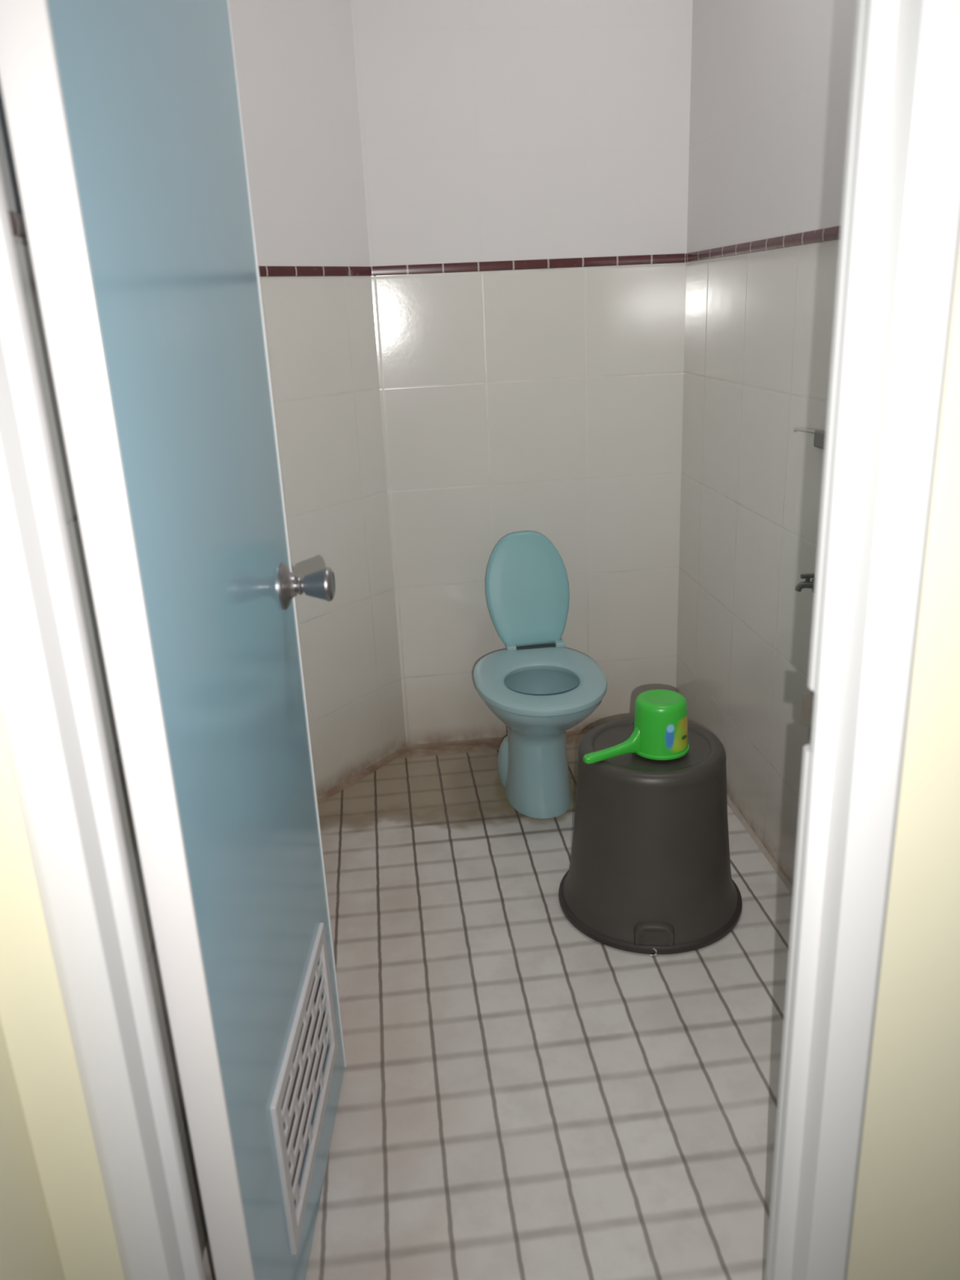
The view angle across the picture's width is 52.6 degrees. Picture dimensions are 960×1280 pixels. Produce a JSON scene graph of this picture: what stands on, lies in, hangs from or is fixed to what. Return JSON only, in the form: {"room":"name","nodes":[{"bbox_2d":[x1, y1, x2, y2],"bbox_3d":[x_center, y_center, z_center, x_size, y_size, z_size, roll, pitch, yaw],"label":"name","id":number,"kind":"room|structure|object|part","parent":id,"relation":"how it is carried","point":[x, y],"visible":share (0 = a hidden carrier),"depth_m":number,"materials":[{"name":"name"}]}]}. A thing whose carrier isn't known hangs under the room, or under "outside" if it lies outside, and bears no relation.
{"room":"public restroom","nodes":[
{"label":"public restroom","id":0,"kind":"room"},
{"bbox_2d":[8,209,28,239],"bbox_3d":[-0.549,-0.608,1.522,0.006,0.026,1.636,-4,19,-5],"label":"hinge","id":1,"kind":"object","parent":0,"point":[17,220],"depth_m":1.02,"materials":[{"name":"metal"}]},
{"bbox_2d":[0,83,208,1279],"bbox_3d":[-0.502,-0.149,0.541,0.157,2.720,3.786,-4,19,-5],"label":"door frame","id":2,"kind":"structure","parent":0,"point":[7,166],"depth_m":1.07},
{"bbox_2d":[229,0,405,796],"bbox_3d":[-0.519,-0.854,2.583,0.120,2.720,0.580,11,23,34],"label":"wall","id":3,"kind":"structure","parent":0,"point":[295,59],"depth_m":2.64,"materials":[{"name":"tile"}]},
{"bbox_2d":[258,266,371,276],"bbox_3d":[-0.474,-0.953,2.511,0.006,0.026,0.580,11,23,34],"label":"tile","id":4,"kind":"object","parent":3,"relation":"attached to","point":[264,271],"depth_m":2.56,"materials":[{"name":"tile"}]},
{"bbox_2d":[316,745,410,804],"bbox_3d":[-0.403,0.437,2.985,0.026,0.010,0.580,11,23,34],"label":"baseboard","id":5,"kind":"structure","parent":3,"relation":"attached to","point":[380,763],"depth_m":3.03,"materials":[{"name":"beige tile"}]},
{"bbox_2d":[0,253,959,1279],"bbox_3d":[0.516,-0.303,0.851,2.020,2.720,0.063,-4,19,-5],"label":"wall","id":6,"kind":"structure","parent":0,"point":[906,1222],"depth_m":1.00,"materials":[{"name":"beige paint"}]},
{"bbox_2d":[0,0,346,1279],"bbox_3d":[-0.287,-0.043,1.224,0.120,2.030,0.640,-2,19,1],"label":"door","id":7,"kind":"structure","parent":6,"relation":"in","point":[124,117],"depth_m":1.06,"materials":[{"name":"blue plastic"}]},
{"bbox_3d":[-0.289,-0.082,1.478,0.020,0.072,0.072,-2,19,1],"label":"handle","id":8,"kind":"part","parent":7,"relation":"part of","materials":[{"name":"metal"}]},
{"bbox_2d":[270,922,337,1255],"bbox_3d":[-0.267,0.674,1.515,0.009,0.264,0.407,-2,19,1],"label":"vent grille","id":9,"kind":"object","parent":7,"relation":"attached to","point":[299,1095],"depth_m":1.47,"materials":[{"name":"white plastic"}]},
{"bbox_2d":[764,0,959,1279],"bbox_3d":[0.367,0.001,0.940,0.074,2.100,0.083,-4,19,-5],"label":"door frame","id":10,"kind":"structure","parent":6,"relation":"attached to","point":[900,242],"depth_m":0.90,"materials":[{"name":"metal"}]},
{"bbox_3d":[0.340,0.079,0.991,0.016,0.057,0.029,-4,19,-5],"label":"strike plate","id":11,"kind":"part","parent":10,"relation":"part of","materials":[{"name":"metal"}]},
{"bbox_2d":[203,733,792,1279],"bbox_3d":[0.130,0.690,2.350,1.580,0.100,2.210,-4,19,-5],"label":"floor","id":12,"kind":"structure","parent":0,"point":[524,1095],"depth_m":1.86,"materials":[{"name":"tile"}]},
{"bbox_2d":[473,531,607,818],"bbox_3d":[0.153,0.094,2.793,0.360,0.734,0.708,-4,19,-5],"label":"toilet","id":13,"kind":"object","parent":12,"relation":"on","point":[540,692],"visible":1,"depth_m":2.79,"materials":[{"name":"blue ceramic"}]},
{"bbox_3d":[0.141,-0.151,2.889,0.251,0.332,0.099,-4,19,-5],"label":"lid","id":14,"kind":"part","parent":13,"relation":"part of","materials":[{"name":"plastic"}]},
{"bbox_3d":[0.164,0.105,2.685,0.360,0.023,0.494,-4,19,-5],"label":"seat","id":15,"kind":"part","parent":13,"relation":"part of","materials":[{"name":"blue plastic"}]},
{"bbox_3d":[0.173,0.296,2.750,0.344,0.380,0.478,-4,19,-5],"label":"bowl","id":16,"kind":"part","parent":13,"relation":"part of","materials":[{"name":"blue ceramic"}]},
{"bbox_2d":[558,717,742,956],"bbox_3d":[0.399,0.430,2.278,0.435,0.412,0.435,-4,19,-5],"label":"bucket","id":17,"kind":"object","parent":12,"relation":"on","point":[649,872],"visible":0.89,"depth_m":2.14,"materials":[{"name":"black plastic"}]},
{"bbox_2d":[582,688,688,764],"bbox_3d":[0.343,0.190,2.160,0.248,0.124,0.128,-4,19,-5],"label":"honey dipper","id":18,"kind":"object","parent":17,"relation":"on","point":[660,725],"visible":1,"depth_m":2.12,"materials":[{"name":"green plastic"}]},
{"bbox_3d":[0.293,0.229,2.138,0.140,0.070,0.026,-9,20,-18],"label":"handle","id":19,"kind":"part","parent":18,"relation":"part of","materials":[{"name":"green plastic"}]},
{"bbox_2d":[633,688,688,759],"bbox_3d":[0.402,0.185,2.165,0.128,0.124,0.128,-4,19,-5],"label":"cup","id":20,"kind":"object","parent":18,"relation":"attached to","point":[660,725],"depth_m":2.12,"materials":[{"name":"green plastic"}]},
{"bbox_2d":[350,0,693,745],"bbox_3d":[0.144,-0.983,2.869,0.913,2.720,0.120,-4,19,-5],"label":"wall","id":21,"kind":"structure","parent":0,"point":[548,402],"depth_m":2.82,"materials":[{"name":"tile"}]},
{"bbox_2d":[406,728,591,749],"bbox_3d":[0.210,0.319,3.247,0.913,0.009,0.022,-4,19,-5],"label":"baseboard","id":22,"kind":"structure","parent":21,"relation":"attached to","point":[580,731],"depth_m":3.22,"materials":[{"name":"beige tile"}]},
{"bbox_2d":[370,253,686,275],"bbox_3d":[0.146,-1.072,2.773,0.913,0.026,0.006,-4,19,-5],"label":"tile","id":23,"kind":"object","parent":21,"relation":"attached to","point":[664,258],"depth_m":2.77,"materials":[{"name":"tile"}]},
{"bbox_2d":[675,0,857,886],"bbox_3d":[0.765,-0.672,1.886,0.120,2.720,2.067,-4,19,-5],"label":"wall","id":24,"kind":"structure","parent":0,"point":[771,80],"depth_m":2.37,"materials":[{"name":"tile"}]},
{"bbox_2d":[727,795,793,895],"bbox_3d":[0.758,0.613,2.324,0.014,0.008,2.067,-4,19,-5],"label":"baseboard","id":25,"kind":"structure","parent":24,"relation":"attached to","point":[749,830],"depth_m":2.54,"materials":[{"name":"white tile"}]},
{"bbox_2d":[685,225,840,262],"bbox_3d":[0.698,-0.776,1.844,0.006,0.026,2.067,-4,19,-5],"label":"tile","id":26,"kind":"object","parent":24,"relation":"attached to","point":[831,233],"depth_m":2.20,"materials":[{"name":"tile"}]},
{"bbox_2d":[795,573,815,593],"bbox_3d":[0.703,-0.120,2.085,0.051,0.044,0.034,-4,19,-5],"label":"water tap","id":27,"kind":"object","parent":24,"relation":"attached to","point":[806,584],"visible":0.78,"depth_m":2.08,"materials":[{"name":"silver metal"}]},
{"bbox_3d":[0.699,-0.115,2.088,0.044,0.022,0.015,-3,19,0],"label":"spout","id":28,"kind":"part","parent":27,"relation":"part of","materials":[{"name":"silver metal"}]},
{"bbox_3d":[0.702,-0.131,2.083,0.028,0.022,0.010,-4,19,-5],"label":"tap lever","id":29,"kind":"part","parent":27,"relation":"part of","materials":[{"name":"silver metal"}]},
{"bbox_2d":[793,427,826,449],"bbox_3d":[0.700,-0.429,2.055,0.012,0.036,0.154,-5,19,-8],"label":"wall hook","id":30,"kind":"object","parent":24,"relation":"attached to","point":[819,436],"visible":0.71,"depth_m":2.02,"materials":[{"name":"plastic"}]},
{"bbox_3d":[0.695,-0.445,2.076,0.011,0.014,0.103,-6,19,-9],"label":"arm","id":31,"kind":"part","parent":30,"relation":"part of","materials":[{"name":"plastic"}]},
{"bbox_3d":[0.708,-0.414,2.011,0.010,0.036,0.062,-4,19,-5],"label":"plate","id":32,"kind":"part","parent":30,"relation":"part of","materials":[{"name":"silver metal"}]}
]}

